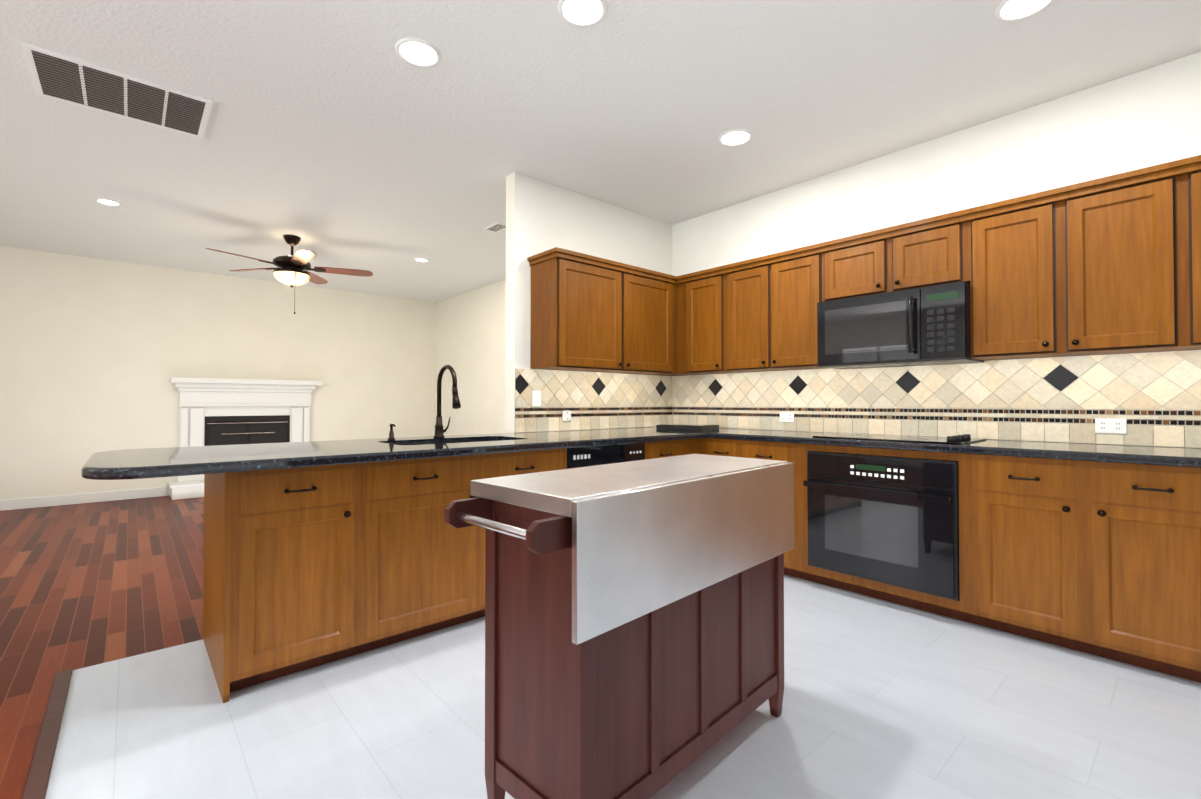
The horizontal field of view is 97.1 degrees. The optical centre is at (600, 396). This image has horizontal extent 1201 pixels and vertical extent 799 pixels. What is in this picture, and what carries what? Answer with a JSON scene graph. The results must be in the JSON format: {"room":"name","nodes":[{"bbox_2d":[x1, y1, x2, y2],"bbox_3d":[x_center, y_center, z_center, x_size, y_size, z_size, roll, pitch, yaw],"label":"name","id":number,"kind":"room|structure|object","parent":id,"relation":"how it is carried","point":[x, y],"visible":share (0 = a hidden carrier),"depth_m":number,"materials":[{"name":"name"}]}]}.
{"room":"kitchen","nodes":[
{"label":"kitchen","id":0,"kind":"room"},
{"bbox_2d":[0,495,203,798],"bbox_3d":[-2.025,1.180,1.987,8.120,0.060,11.230,1,-1,-42],"label":"floor","id":1,"kind":"structure","parent":0,"point":[83,585],"depth_m":3.14,"materials":[{"name":"brown wood"}]},
{"bbox_2d":[21,669,72,798],"bbox_3d":[-0.270,1.119,-0.004,0.050,0.012,5.922,1,-1,-42],"label":"trim","id":2,"kind":"structure","parent":1,"relation":"on","point":[37,780],"depth_m":1.75,"materials":[{"name":"brown wood"}]},
{"bbox_2d":[168,377,322,499],"bbox_3d":[-4.499,0.493,6.850,1.665,1.435,0.440,1,-1,-42],"label":"fireplace mantel","id":3,"kind":"object","parent":1,"relation":"on","point":[216,411],"visible":0.62,"depth_m":6.87,"materials":[{"name":"white wood"}]},
{"bbox_2d":[45,574,1200,798],"bbox_3d":[1.217,1.140,1.315,3.925,0.004,5.920,1,-1,-42],"label":"kitchen tile floor","id":4,"kind":"structure","parent":1,"relation":"on","point":[885,700],"depth_m":1.85,"materials":[{"name":"white tile"}]},
{"bbox_2d":[203,462,374,702],"bbox_3d":[-1.478,0.718,2.455,0.523,0.868,0.797,1,-1,-42],"label":"base cabinet","id":5,"kind":"object","parent":4,"relation":"on","point":[304,568],"depth_m":2.16,"materials":[{"name":"brown wood"}]},
{"bbox_2d":[375,448,566,648],"bbox_3d":[-0.898,0.724,2.970,1.177,0.868,0.797,1,-1,-42],"label":"base cabinet","id":6,"kind":"object","parent":4,"relation":"on","point":[430,572],"depth_m":2.52,"materials":[{"name":"brown wood"}]},
{"bbox_2d":[445,454,793,798],"bbox_3d":[0.139,0.687,1.648,0.428,0.908,1.169,-1,-1,44],"label":"island cart","id":7,"kind":"object","parent":4,"relation":"on","point":[634,629],"visible":1,"depth_m":1.39,"materials":[{"name":"brown wood"}]},
{"bbox_2d":[645,442,650,459],"bbox_3d":[-0.215,0.732,3.576,0.726,0.868,0.797,1,-1,-42],"label":"base cabinet","id":8,"kind":"object","parent":4,"relation":"on","point":[647,445],"depth_m":3.52,"materials":[{"name":"brown wood"}]},
{"bbox_2d":[567,443,644,468],"bbox_3d":[-0.166,0.695,3.522,0.644,0.790,0.692,1,-1,-42],"label":"dishwasher","id":9,"kind":"object","parent":8,"relation":"in","point":[578,457],"visible":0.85,"depth_m":3.25,"materials":[{"name":"black"}]},
{"bbox_2d":[651,439,700,458],"bbox_3d":[0.252,0.737,3.991,0.600,0.868,0.797,1,-1,-42],"label":"base cabinet","id":10,"kind":"object","parent":4,"relation":"on","point":[662,449],"depth_m":3.70,"materials":[{"name":"brown wood"}]},
{"bbox_2d":[81,427,708,479],"bbox_3d":[-0.749,0.270,3.077,3.210,0.040,0.950,1,-1,-42],"label":"countertop","id":11,"kind":"structure","parent":10,"relation":"on","point":[145,463],"depth_m":2.40,"materials":[{"name":"black stone"}]},
{"bbox_2d":[388,424,395,439],"bbox_3d":[-1.198,0.203,3.057,0.042,0.092,0.078,1,-1,-42],"label":"soap dispenser","id":12,"kind":"object","parent":11,"relation":"on","point":[391,434],"visible":1,"depth_m":3.06,"materials":[{"name":"brown metal"}]},
{"bbox_2d":[433,365,460,437],"bbox_3d":[-0.906,0.030,3.191,0.099,0.442,0.292,1,-1,-42],"label":"gooseneck faucet","id":13,"kind":"object","parent":11,"relation":"on","point":[439,426],"visible":1,"depth_m":3.24,"materials":[{"name":"brown metal"}]},
{"bbox_2d":[681,428,1200,467],"bbox_3d":[1.798,0.271,3.124,0.662,0.040,4.157,1,-1,-42],"label":"countertop","id":14,"kind":"structure","parent":10,"relation":"on","point":[1147,455],"depth_m":2.59,"materials":[{"name":"black stone"}]},
{"bbox_2d":[656,424,718,429],"bbox_3d":[0.721,0.249,4.389,0.420,0.034,0.300,-1,-1,40],"label":"tray","id":15,"kind":"object","parent":14,"relation":"on","point":[688,426],"visible":1,"depth_m":4.28,"materials":[{"name":"black"}]},
{"bbox_2d":[812,433,986,443],"bbox_3d":[1.768,0.234,3.172,0.500,0.034,0.790,1,-1,-42],"label":"glass cooktop","id":16,"kind":"object","parent":14,"relation":"in","point":[961,439],"visible":1,"depth_m":3.05,"materials":[{"name":"black glass"}]},
{"bbox_2d":[701,438,1200,682],"bbox_3d":[2.041,0.723,2.860,0.644,0.867,3.430,1,-1,-42],"label":"base cabinet","id":17,"kind":"object","parent":4,"relation":"on","point":[1101,559],"depth_m":2.37,"materials":[{"name":"brown wood"}]},
{"bbox_2d":[803,451,958,600],"bbox_3d":[1.721,0.687,3.135,0.642,0.700,0.791,1,-1,-42],"label":"built-in oven","id":18,"kind":"object","parent":17,"relation":"in","point":[891,520],"visible":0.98,"depth_m":2.90,"materials":[{"name":"black"}]},
{"bbox_2d":[0,246,434,499],"bbox_3d":[-5.757,-0.188,6.119,8.000,2.780,0.120,1,-1,-42],"label":"wall","id":19,"kind":"structure","parent":0,"point":[96,354],"depth_m":6.40,"materials":[{"name":"paint"}]},
{"bbox_2d":[0,487,166,510],"bbox_3d":[-6.988,1.132,4.919,4.590,0.110,0.015,1,-1,-42],"label":"baseboard","id":20,"kind":"structure","parent":19,"relation":"attached to","point":[25,503],"depth_m":5.93,"materials":[{"name":"white wood"}]},
{"bbox_2d":[505,172,672,432],"bbox_3d":[-0.013,-0.210,4.385,1.710,2.780,0.120,1,-1,-42],"label":"wall","id":21,"kind":"structure","parent":0,"point":[542,216],"depth_m":4.00,"materials":[{"name":"paint"}]},
{"bbox_2d":[507,343,511,359],"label":"light switch","id":22,"kind":"object","parent":21,"relation":"attached to","point":[509,346],"depth_m":3.81,"materials":[{"name":"white plastic"}]},
{"bbox_2d":[515,368,672,432],"bbox_3d":[0.028,0.036,4.330,1.695,0.458,0.010,1,-1,-42],"label":"backsplash","id":23,"kind":"structure","parent":21,"relation":"attached to","point":[591,400],"depth_m":4.23,"materials":[{"name":"tile"}]},
{"bbox_2d":[532,391,540,405],"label":"outlet","id":24,"kind":"object","parent":23,"relation":"attached to","point":[536,395],"depth_m":3.87,"materials":[{"name":"white plastic"}]},
{"bbox_2d":[562,410,570,420],"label":"outlet","id":25,"kind":"object","parent":23,"relation":"attached to","point":[566,415],"depth_m":4.06,"materials":[{"name":"white plastic"}]},
{"bbox_2d":[527,251,674,374],"bbox_3d":[0.049,-0.589,4.146,1.208,0.783,0.322,1,-1,-42],"label":"upper cabinet","id":26,"kind":"object","parent":21,"relation":"attached to","point":[589,313],"depth_m":3.90,"materials":[{"name":"brown wood"}]},
{"bbox_2d":[0,0,1200,302],"bbox_3d":[-2.025,-1.669,2.023,8.120,0.080,11.230,1,-1,-42],"label":"ceiling","id":27,"kind":"structure","parent":0,"point":[340,134],"depth_m":2.98,"materials":[{"name":"white paint"}]},
{"bbox_2d":[94,198,121,205],"bbox_3d":[-4.043,-1.595,4.356,0.168,0.009,0.168,1,-1,-42],"label":"recessed light","id":28,"kind":"object","parent":27,"relation":"in","point":[105,201],"visible":0.94,"depth_m":4.35,"materials":[{"name":"white"}]},
{"bbox_2d":[21,42,212,138],"bbox_3d":[-2.559,-1.611,2.858,0.710,0.014,0.530,1,-1,-42],"label":"ceiling vent","id":29,"kind":"object","parent":27,"relation":"in","point":[67,79],"visible":1,"depth_m":2.81,"materials":[{"name":"white metal"}]},
{"bbox_2d":[205,235,372,313],"bbox_3d":[-3.027,-1.203,5.223,1.417,0.771,1.356,1,-1,-42],"label":"ceiling fan","id":30,"kind":"object","parent":27,"relation":"hanging from","point":[291,269],"visible":1,"depth_m":5.21,"materials":[{"name":"brown wood"}]},
{"bbox_2d":[395,37,440,67],"bbox_3d":[-0.859,-1.619,2.502,0.208,0.009,0.208,1,-1,-42],"label":"recessed light","id":31,"kind":"object","parent":27,"relation":"in","point":[417,52],"visible":1,"depth_m":2.50,"materials":[{"name":"white"}]},
{"bbox_2d":[414,258,428,261],"bbox_3d":[-2.061,-1.573,6.115,0.168,0.009,0.168,1,-1,-42],"label":"recessed light","id":32,"kind":"object","parent":27,"relation":"in","point":[421,259],"visible":0.96,"depth_m":6.10,"materials":[{"name":"white"}]},
{"bbox_2d":[484,222,505,232],"bbox_3d":[-0.971,-1.587,4.977,0.140,0.009,0.250,1,-1,-42],"label":"ceiling vent","id":33,"kind":"object","parent":27,"relation":"in","point":[496,227],"visible":0.96,"depth_m":4.97,"materials":[{"name":"white metal"}]},
{"bbox_2d":[558,0,606,26],"bbox_3d":[-0.075,-1.622,2.221,0.208,0.009,0.208,1,-1,-42],"label":"recessed light","id":34,"kind":"object","parent":27,"relation":"in","point":[582,13],"visible":1,"depth_m":2.23,"materials":[{"name":"white"}]},
{"bbox_2d":[718,129,751,145],"bbox_3d":[0.839,-1.609,3.300,0.208,0.009,0.208,1,-1,-42],"label":"recessed light","id":35,"kind":"object","parent":27,"relation":"in","point":[735,137],"visible":1,"depth_m":3.29,"materials":[{"name":"white"}]},
{"bbox_2d":[994,0,1053,21],"bbox_3d":[1.757,-1.622,2.190,0.208,0.009,0.208,1,-1,-42],"label":"recessed light","id":36,"kind":"object","parent":27,"relation":"in","point":[1010,10],"visible":1,"depth_m":2.22,"materials":[{"name":"white"}]},
{"bbox_2d":[435,52,1200,448],"bbox_3d":[0.967,-0.206,4.660,0.120,2.780,11.230,1,-1,-42],"label":"wall","id":37,"kind":"structure","parent":0,"point":[1143,118],"depth_m":3.38,"materials":[{"name":"paint"}]},
{"bbox_2d":[658,275,690,375],"bbox_3d":[0.637,-0.595,4.668,0.364,0.808,0.322,1,-1,-42],"label":"upper cabinet","id":38,"kind":"object","parent":37,"relation":"attached to","point":[672,277],"depth_m":4.48,"materials":[{"name":"brown wood"}]},
{"bbox_2d":[674,267,729,374],"bbox_3d":[0.912,-0.586,4.390,0.322,0.783,0.496,1,-1,-42],"label":"upper cabinet","id":39,"kind":"object","parent":37,"relation":"attached to","point":[700,298],"depth_m":4.27,"materials":[{"name":"brown wood"}]},
{"bbox_2d":[726,247,827,372],"bbox_3d":[1.334,-0.592,3.915,0.322,0.783,0.775,1,-1,-42],"label":"upper cabinet","id":40,"kind":"object","parent":37,"relation":"attached to","point":[771,304],"depth_m":3.78,"materials":[{"name":"brown wood"}]},
{"bbox_2d":[822,211,969,301],"bbox_3d":[1.865,-0.812,3.319,0.322,0.358,0.825,1,-1,-42],"label":"upper cabinet","id":41,"kind":"object","parent":37,"relation":"attached to","point":[934,252],"depth_m":3.16,"materials":[{"name":"brown wood"}]},
{"bbox_2d":[817,281,983,368],"bbox_3d":[1.811,-0.405,3.266,0.431,0.422,0.817,1,-1,-42],"label":"microwave","id":42,"kind":"object","parent":41,"relation":"attached to","point":[925,326],"visible":1,"depth_m":3.10,"materials":[{"name":"black"}]},
{"bbox_2d":[673,350,1200,447],"bbox_3d":[2.050,0.023,3.336,0.010,0.458,4.160,1,-1,-42],"label":"backsplash","id":43,"kind":"structure","parent":37,"relation":"attached to","point":[1153,399],"depth_m":3.12,"materials":[{"name":"tile"}]},
{"bbox_2d":[780,412,793,421],"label":"outlet","id":44,"kind":"object","parent":43,"relation":"attached to","point":[784,416],"depth_m":4.03,"materials":[{"name":"white plastic"}]},
{"bbox_2d":[1095,418,1126,433],"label":"outlet","id":45,"kind":"object","parent":43,"relation":"attached to","point":[1106,425],"depth_m":2.70,"materials":[{"name":"white plastic"}]},
{"bbox_2d":[969,163,1189,360],"bbox_3d":[2.400,-0.607,2.714,0.322,0.783,0.786,1,-1,-42],"label":"upper cabinet","id":46,"kind":"object","parent":37,"relation":"attached to","point":[1108,265],"depth_m":2.56,"materials":[{"name":"brown wood"}]},
{"bbox_2d":[1186,159,1200,349],"bbox_3d":[2.928,-0.615,2.119,0.322,0.783,0.807,1,-1,-42],"label":"upper cabinet","id":47,"kind":"object","parent":37,"relation":"attached to","point":[1193,169],"depth_m":2.29,"materials":[{"name":"brown wood"}]}
]}

